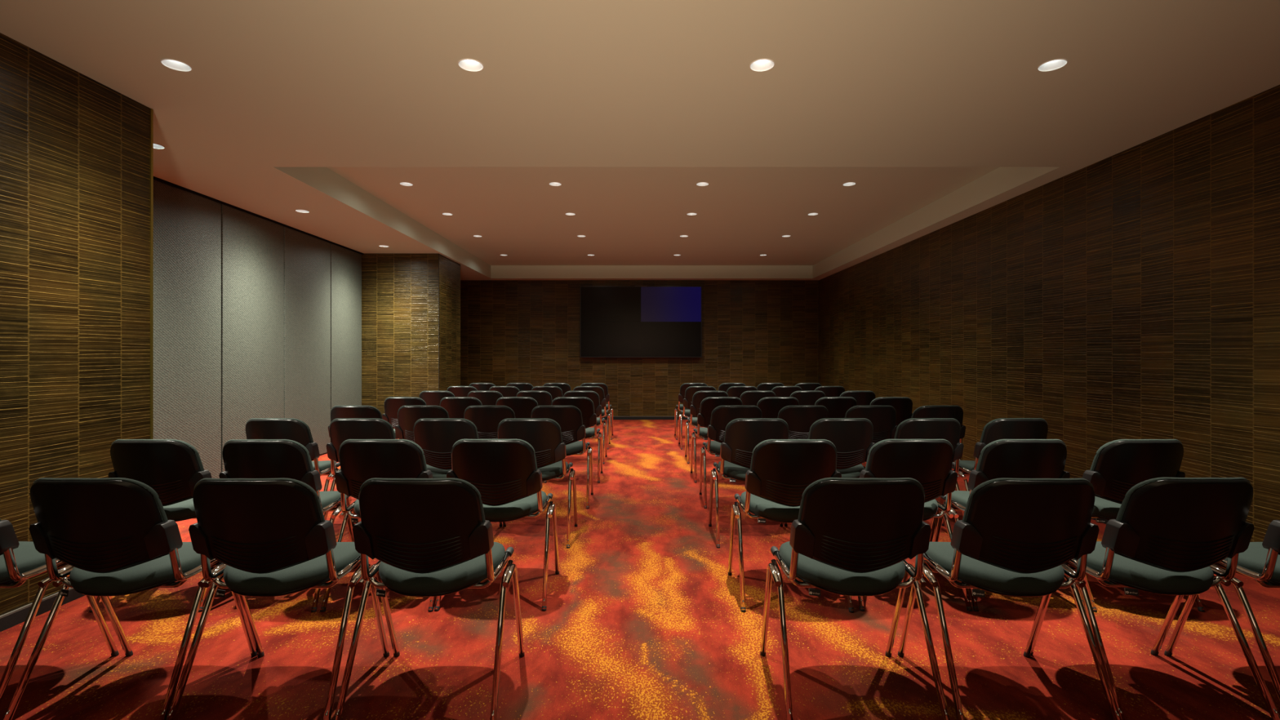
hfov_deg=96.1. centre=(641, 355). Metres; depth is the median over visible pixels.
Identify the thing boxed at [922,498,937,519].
seat cushion
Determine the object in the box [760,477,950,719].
chair
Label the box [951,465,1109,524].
baseboard
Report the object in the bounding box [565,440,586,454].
seat cushion
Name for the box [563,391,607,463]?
chair
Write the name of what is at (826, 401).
backrest cushion
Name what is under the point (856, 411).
backrest cushion
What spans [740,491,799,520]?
seat cushion
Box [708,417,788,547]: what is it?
chair
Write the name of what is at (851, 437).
backrest cushion
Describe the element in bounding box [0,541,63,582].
seat cushion
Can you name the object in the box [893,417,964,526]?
chair
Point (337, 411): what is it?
backrest cushion
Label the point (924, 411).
backrest cushion
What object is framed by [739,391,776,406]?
chair
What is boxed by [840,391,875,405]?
chair
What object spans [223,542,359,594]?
seat cushion
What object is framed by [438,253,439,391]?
trim
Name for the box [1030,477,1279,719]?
chair
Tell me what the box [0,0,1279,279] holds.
ceiling
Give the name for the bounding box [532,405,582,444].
backrest cushion
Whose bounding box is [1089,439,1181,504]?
backrest cushion
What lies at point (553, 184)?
recessed light
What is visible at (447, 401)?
backrest cushion
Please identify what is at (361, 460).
backrest cushion
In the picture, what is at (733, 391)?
chair
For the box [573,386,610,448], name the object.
chair
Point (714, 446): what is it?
seat cushion
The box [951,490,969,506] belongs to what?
seat cushion
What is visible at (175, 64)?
recessed light
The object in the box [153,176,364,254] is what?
trim
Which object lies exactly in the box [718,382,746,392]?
chair
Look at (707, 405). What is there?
backrest cushion
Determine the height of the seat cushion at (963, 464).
0.080 m
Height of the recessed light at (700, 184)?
0.042 m
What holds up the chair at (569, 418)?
on the floor
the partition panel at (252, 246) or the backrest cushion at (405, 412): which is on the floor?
the partition panel at (252, 246)
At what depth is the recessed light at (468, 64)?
2.82 m
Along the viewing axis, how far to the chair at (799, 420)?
4.50 m
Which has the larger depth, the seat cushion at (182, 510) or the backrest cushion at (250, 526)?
the seat cushion at (182, 510)
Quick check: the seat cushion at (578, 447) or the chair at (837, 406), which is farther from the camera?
the chair at (837, 406)
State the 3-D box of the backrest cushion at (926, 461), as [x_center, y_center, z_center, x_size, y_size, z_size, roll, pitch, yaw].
[1.290,0.559,2.747,0.418,0.340,0.153,0,0,0]
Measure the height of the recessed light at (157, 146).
0.042 m
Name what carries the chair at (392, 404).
on the floor
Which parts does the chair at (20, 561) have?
rail, leg, leg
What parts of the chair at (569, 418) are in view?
rail, leg, leg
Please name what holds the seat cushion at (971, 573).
on the chair at (1014, 537)
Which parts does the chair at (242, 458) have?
leg, rail, leg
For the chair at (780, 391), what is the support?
on the floor
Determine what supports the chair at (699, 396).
on the floor
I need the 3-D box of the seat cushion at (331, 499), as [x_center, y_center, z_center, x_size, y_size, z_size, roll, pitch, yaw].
[-1.791,0.764,2.955,0.432,0.080,0.406,0,0,-1]
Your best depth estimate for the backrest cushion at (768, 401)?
5.39 m
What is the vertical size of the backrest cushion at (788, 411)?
0.340 m
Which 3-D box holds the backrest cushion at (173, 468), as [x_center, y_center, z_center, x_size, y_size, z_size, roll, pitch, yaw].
[-2.320,0.559,2.738,0.418,0.340,0.153,0,0,0]
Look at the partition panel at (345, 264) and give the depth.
7.48 m
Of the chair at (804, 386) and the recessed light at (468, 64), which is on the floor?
the chair at (804, 386)
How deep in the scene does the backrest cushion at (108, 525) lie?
1.86 m
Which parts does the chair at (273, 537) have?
leg, rail, leg, leg, rail, leg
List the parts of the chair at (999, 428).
leg, leg, rail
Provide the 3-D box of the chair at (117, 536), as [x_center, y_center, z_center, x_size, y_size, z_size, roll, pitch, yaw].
[-1.798,0.796,2.060,0.531,0.814,0.510,0,0,0]
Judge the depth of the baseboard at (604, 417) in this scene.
10.74 m
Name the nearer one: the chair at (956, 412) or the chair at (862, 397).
the chair at (956, 412)
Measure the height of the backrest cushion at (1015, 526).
0.340 m
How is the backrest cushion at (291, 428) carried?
on the chair at (291, 428)
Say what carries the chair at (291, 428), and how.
on the floor
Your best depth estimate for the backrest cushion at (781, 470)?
2.70 m
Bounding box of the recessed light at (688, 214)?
[686,213,697,215]
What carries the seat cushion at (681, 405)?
on the chair at (683, 387)
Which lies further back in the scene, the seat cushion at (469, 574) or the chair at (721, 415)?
the chair at (721, 415)
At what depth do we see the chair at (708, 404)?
5.46 m
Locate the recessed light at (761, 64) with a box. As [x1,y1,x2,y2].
[749,58,774,71]
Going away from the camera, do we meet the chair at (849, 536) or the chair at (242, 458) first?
the chair at (849, 536)
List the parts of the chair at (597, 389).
rail, leg, leg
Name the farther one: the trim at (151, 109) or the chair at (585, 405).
the chair at (585, 405)
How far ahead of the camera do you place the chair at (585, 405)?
5.45 m
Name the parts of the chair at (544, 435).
rail, leg, leg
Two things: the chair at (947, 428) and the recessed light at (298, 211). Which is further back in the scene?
the recessed light at (298, 211)
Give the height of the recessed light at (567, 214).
0.042 m
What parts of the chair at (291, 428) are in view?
rail, leg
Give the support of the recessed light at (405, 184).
in the ceiling
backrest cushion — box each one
[33,477,168,573]
[114,439,204,506]
[193,477,324,573]
[222,439,313,471]
[247,417,313,460]
[328,417,395,439]
[331,405,382,419]
[338,439,426,499]
[358,477,485,573]
[386,396,426,405]
[397,405,448,420]
[413,417,479,469]
[443,396,482,405]
[451,439,537,506]
[463,405,515,418]
[496,396,537,405]
[497,417,562,468]
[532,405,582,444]
[543,382,571,391]
[551,396,594,428]
[680,382,707,402]
[684,386,715,408]
[699,396,742,427]
[710,405,762,443]
[724,417,788,468]
[750,439,836,506]
[756,396,799,406]
[777,405,828,417]
[797,477,924,573]
[808,417,873,469]
[814,396,857,405]
[844,405,896,417]
[865,439,951,501]
[869,396,909,405]
[893,417,960,439]
[911,405,963,418]
[962,477,1093,573]
[975,439,1066,471]
[979,417,1044,442]
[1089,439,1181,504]
[1115,477,1249,572]
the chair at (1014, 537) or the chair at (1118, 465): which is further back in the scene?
the chair at (1118, 465)
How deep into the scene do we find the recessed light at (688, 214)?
6.72 m
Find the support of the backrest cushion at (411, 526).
on the chair at (428, 537)
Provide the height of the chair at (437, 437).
0.814 m
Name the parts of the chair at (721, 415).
leg, leg, rail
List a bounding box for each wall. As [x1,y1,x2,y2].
[0,32,150,615]
[361,253,438,415]
[460,280,818,416]
[818,84,1279,542]
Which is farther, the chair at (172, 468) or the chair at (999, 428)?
the chair at (999, 428)
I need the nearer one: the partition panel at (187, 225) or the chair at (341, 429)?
the chair at (341, 429)
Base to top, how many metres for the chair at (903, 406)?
0.814 m
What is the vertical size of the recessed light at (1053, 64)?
0.042 m
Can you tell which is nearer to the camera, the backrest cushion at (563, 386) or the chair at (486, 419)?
the chair at (486, 419)
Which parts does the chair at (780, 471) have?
leg, leg, rail, leg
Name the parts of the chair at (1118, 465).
leg, leg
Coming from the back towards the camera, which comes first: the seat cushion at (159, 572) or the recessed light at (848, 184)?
the recessed light at (848, 184)
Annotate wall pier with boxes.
[439,253,460,391]
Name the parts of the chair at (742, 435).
leg, leg, rail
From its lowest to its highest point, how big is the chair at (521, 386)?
0.814 m
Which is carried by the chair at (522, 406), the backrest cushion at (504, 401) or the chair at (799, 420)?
the backrest cushion at (504, 401)
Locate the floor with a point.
(643, 619)
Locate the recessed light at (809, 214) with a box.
[807,213,817,215]
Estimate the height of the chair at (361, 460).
0.814 m
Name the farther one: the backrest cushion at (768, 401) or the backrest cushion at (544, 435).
the backrest cushion at (768, 401)
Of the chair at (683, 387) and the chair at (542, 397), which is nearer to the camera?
the chair at (542, 397)
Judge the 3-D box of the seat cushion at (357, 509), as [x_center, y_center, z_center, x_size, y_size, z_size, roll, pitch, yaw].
[-1.242,0.764,2.960,0.432,0.080,0.406,0,0,0]
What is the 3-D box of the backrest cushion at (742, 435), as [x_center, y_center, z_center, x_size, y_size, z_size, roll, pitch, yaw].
[0.732,0.559,3.632,0.418,0.340,0.153,0,0,0]
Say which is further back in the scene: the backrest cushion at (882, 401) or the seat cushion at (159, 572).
the backrest cushion at (882, 401)
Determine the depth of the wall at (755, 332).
10.75 m
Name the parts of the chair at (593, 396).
rail, leg, leg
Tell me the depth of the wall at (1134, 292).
4.06 m
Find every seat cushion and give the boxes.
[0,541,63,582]
[69,542,200,593]
[163,497,195,519]
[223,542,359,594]
[311,460,336,471]
[320,490,340,507]
[354,499,360,516]
[378,542,505,594]
[426,464,451,478]
[482,490,546,519]
[537,460,568,479]
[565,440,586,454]
[585,427,594,437]
[596,417,602,424]
[680,404,689,409]
[682,409,696,417]
[692,417,697,424]
[696,427,707,436]
[706,440,721,453]
[717,460,750,479]
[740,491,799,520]
[779,541,905,593]
[835,463,864,478]
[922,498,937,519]
[925,542,1064,594]
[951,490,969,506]
[959,460,974,470]
[1086,541,1213,592]
[1092,496,1121,519]
[1225,542,1279,582]
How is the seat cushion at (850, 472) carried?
on the chair at (851, 437)
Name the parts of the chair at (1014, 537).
leg, rail, leg, leg, rail, leg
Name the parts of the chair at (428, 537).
leg, rail, leg, rail, leg, leg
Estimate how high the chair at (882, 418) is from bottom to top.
0.814 m
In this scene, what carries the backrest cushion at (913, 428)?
on the chair at (947, 428)
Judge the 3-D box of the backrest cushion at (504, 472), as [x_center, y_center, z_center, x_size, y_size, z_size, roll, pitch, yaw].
[-0.711,0.559,2.749,0.418,0.340,0.153,0,0,0]
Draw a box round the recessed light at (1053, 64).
[1037,58,1067,71]
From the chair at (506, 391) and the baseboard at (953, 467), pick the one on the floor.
the chair at (506, 391)
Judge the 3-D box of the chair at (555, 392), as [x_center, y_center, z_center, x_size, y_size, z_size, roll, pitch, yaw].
[-1.221,0.796,7.556,0.531,0.814,0.510,0,0,-1]
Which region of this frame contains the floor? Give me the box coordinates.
[0,419,1279,719]
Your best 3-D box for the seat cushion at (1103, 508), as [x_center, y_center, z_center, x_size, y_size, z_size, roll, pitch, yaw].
[2.374,0.764,2.960,0.432,0.080,0.406,0,0,0]
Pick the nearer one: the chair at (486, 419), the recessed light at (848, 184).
the chair at (486, 419)
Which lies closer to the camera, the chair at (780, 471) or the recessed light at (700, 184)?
the chair at (780, 471)
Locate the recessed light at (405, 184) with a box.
[399,182,413,186]
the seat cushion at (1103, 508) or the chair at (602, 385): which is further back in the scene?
the chair at (602, 385)
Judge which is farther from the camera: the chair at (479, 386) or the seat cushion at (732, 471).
the chair at (479, 386)
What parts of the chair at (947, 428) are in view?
leg, rail, leg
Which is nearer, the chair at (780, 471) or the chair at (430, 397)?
the chair at (780, 471)
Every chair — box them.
[0,519,119,702]
[2,477,257,719]
[88,439,216,612]
[166,477,389,719]
[205,439,354,612]
[245,417,340,491]
[320,439,434,611]
[324,417,395,526]
[328,405,382,472]
[333,477,524,719]
[382,396,426,439]
[395,405,448,442]
[413,417,502,526]
[418,391,454,406]
[434,439,559,610]
[440,396,482,418]
[446,386,477,396]
[463,405,515,439]
[466,391,502,405]
[468,382,495,391]
[488,386,519,396]
[490,417,577,547]
[495,396,543,482]
[506,382,533,391]
[515,391,552,405]
[531,386,563,399]
[531,405,593,508]
[543,382,571,395]
[543,396,602,483]
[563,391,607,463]
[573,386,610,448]
[580,382,613,439]
[674,382,707,439]
[678,386,715,449]
[684,391,728,463]
[690,396,742,482]
[699,405,762,508]
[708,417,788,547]
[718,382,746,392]
[726,386,757,398]
[728,439,853,612]
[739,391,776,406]
[756,382,784,391]
[756,396,799,417]
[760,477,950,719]
[771,386,802,396]
[777,405,828,439]
[784,417,875,526]
[790,391,825,405]
[795,382,821,391]
[814,386,844,396]
[814,396,857,417]
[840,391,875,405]
[844,405,897,443]
[857,439,972,611]
[862,396,912,466]
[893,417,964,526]
[897,477,1121,719]
[911,405,965,475]
[933,439,1085,611]
[942,417,1048,526]
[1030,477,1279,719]
[1082,439,1204,611]
[1164,520,1279,701]
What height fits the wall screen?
1.333 m
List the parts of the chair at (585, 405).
rail, leg, leg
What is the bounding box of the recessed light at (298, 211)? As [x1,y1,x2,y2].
[295,209,309,213]
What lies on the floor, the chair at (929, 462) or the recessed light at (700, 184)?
the chair at (929, 462)
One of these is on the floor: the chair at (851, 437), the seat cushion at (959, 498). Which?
the chair at (851, 437)
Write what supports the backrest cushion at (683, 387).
on the chair at (683, 387)
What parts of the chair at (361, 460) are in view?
leg, rail, leg, leg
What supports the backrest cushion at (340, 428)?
on the chair at (341, 429)
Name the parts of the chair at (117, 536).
leg, rail, leg, leg, rail, leg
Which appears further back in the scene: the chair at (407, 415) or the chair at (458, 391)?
the chair at (458, 391)
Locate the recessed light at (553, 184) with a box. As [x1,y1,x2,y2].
[548,182,561,186]
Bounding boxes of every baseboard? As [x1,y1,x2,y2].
[0,587,84,631]
[601,416,689,419]
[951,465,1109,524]
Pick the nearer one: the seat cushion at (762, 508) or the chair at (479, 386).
the seat cushion at (762, 508)
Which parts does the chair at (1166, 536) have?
leg, rail, leg, leg, rail, leg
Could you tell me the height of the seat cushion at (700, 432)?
0.080 m
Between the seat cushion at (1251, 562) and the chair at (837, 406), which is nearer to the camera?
the seat cushion at (1251, 562)
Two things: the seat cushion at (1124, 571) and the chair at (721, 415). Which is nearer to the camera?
the seat cushion at (1124, 571)
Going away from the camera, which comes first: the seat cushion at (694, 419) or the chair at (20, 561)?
the chair at (20, 561)
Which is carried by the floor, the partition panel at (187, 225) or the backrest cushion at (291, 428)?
the partition panel at (187, 225)
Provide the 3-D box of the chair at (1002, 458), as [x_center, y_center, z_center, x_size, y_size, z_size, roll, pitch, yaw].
[1.827,0.796,2.911,0.531,0.814,0.510,0,0,0]
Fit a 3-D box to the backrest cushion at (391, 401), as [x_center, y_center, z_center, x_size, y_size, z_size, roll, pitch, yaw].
[-2.249,0.559,5.465,0.418,0.340,0.153,0,0,1]
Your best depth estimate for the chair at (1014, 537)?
1.89 m
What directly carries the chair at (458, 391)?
on the floor
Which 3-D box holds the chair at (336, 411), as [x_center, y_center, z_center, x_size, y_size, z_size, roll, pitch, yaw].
[-2.262,0.796,4.720,0.531,0.814,0.510,0,0,0]
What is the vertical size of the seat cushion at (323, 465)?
0.080 m
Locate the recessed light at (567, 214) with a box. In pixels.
[564,213,575,215]
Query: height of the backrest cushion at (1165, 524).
0.340 m
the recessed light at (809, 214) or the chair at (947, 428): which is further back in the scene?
the recessed light at (809, 214)
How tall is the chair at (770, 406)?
0.814 m
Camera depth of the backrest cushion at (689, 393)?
7.34 m
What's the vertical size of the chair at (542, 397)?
0.814 m
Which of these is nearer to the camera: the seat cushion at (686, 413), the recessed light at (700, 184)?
the recessed light at (700, 184)
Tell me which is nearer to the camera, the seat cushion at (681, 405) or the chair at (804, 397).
the chair at (804, 397)
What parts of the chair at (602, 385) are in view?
leg, leg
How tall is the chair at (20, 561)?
0.814 m
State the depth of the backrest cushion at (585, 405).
5.41 m
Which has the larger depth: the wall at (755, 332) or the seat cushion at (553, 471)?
the wall at (755, 332)
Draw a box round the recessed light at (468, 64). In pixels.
[457,58,484,71]
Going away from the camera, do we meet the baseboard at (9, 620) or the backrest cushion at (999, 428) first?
the baseboard at (9, 620)
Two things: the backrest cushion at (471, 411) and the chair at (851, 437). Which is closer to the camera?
the chair at (851, 437)
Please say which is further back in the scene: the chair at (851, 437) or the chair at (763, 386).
the chair at (763, 386)
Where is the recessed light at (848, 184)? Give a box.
[842,182,856,186]
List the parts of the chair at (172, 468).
leg, leg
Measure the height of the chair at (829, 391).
0.814 m
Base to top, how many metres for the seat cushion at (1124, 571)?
0.080 m
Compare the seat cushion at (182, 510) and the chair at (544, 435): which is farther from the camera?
the chair at (544, 435)
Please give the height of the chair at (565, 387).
0.814 m
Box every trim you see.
[150,108,153,439]
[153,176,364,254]
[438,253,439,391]
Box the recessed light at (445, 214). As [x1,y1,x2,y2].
[441,213,453,215]
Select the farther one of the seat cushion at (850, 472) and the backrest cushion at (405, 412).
the backrest cushion at (405, 412)
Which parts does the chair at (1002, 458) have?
leg, rail, leg, leg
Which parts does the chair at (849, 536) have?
leg, leg, rail, leg, rail, leg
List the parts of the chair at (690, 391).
leg, leg, rail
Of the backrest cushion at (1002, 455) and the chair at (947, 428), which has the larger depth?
the chair at (947, 428)
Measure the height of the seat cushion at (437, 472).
0.080 m
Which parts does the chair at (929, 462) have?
leg, leg, rail, leg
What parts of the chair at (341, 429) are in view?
leg, rail, leg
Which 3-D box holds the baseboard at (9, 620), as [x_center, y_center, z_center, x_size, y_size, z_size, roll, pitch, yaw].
[-2.789,1.167,-0.463,0.012,0.066,7.475,0,0,0]
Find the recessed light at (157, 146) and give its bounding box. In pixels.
[153,142,164,149]
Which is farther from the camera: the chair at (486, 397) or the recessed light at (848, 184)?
the chair at (486, 397)
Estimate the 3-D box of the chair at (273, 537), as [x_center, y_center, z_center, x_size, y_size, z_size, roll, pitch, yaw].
[-1.268,0.796,2.055,0.531,0.814,0.510,0,0,0]
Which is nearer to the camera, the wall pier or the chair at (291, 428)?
the chair at (291, 428)
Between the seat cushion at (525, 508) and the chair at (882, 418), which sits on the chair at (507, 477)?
the seat cushion at (525, 508)
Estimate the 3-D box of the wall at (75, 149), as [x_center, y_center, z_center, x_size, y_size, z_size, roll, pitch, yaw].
[-2.855,-0.103,-0.463,0.120,2.607,7.475,0,0,0]
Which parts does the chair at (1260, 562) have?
leg, leg, rail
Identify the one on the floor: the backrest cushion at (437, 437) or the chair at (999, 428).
the chair at (999, 428)
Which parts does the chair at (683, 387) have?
leg, leg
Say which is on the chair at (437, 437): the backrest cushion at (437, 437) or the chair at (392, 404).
the backrest cushion at (437, 437)
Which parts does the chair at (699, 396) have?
leg, leg, rail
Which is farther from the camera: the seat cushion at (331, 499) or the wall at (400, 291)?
the wall at (400, 291)
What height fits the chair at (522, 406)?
0.814 m
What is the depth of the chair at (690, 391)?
7.38 m
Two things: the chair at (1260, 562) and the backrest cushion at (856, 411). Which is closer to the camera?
the chair at (1260, 562)
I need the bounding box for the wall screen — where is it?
[579,285,702,357]
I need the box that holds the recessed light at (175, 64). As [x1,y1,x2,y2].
[160,58,192,71]
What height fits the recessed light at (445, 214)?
0.042 m
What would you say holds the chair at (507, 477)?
on the floor
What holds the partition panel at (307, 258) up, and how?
on the floor
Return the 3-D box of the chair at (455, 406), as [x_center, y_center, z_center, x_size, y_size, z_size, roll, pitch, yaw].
[-1.718,0.796,5.633,0.531,0.814,0.510,0,0,0]
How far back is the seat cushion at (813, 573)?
1.95 m
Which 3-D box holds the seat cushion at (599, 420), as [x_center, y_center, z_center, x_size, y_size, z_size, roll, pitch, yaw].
[-0.670,0.764,6.630,0.432,0.080,0.406,0,0,0]
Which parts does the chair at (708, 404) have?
leg, leg, rail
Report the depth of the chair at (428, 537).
1.89 m
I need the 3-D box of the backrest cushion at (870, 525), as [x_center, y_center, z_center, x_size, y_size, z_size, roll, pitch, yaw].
[0.733,0.559,1.893,0.418,0.340,0.153,0,0,1]
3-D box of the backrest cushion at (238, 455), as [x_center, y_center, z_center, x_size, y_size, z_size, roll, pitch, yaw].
[-1.788,0.559,2.734,0.418,0.340,0.153,0,0,-1]
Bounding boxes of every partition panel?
[153,179,221,478]
[221,204,284,472]
[284,226,330,455]
[330,243,361,422]
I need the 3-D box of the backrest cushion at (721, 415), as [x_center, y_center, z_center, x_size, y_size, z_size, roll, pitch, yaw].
[0.755,0.559,4.554,0.418,0.340,0.153,0,0,1]
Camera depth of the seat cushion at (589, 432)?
5.56 m
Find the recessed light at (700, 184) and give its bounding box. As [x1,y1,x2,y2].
[696,182,708,186]
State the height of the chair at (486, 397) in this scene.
0.814 m
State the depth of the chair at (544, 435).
3.61 m
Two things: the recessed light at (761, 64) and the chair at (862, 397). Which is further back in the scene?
the chair at (862, 397)
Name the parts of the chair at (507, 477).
leg, rail, leg, leg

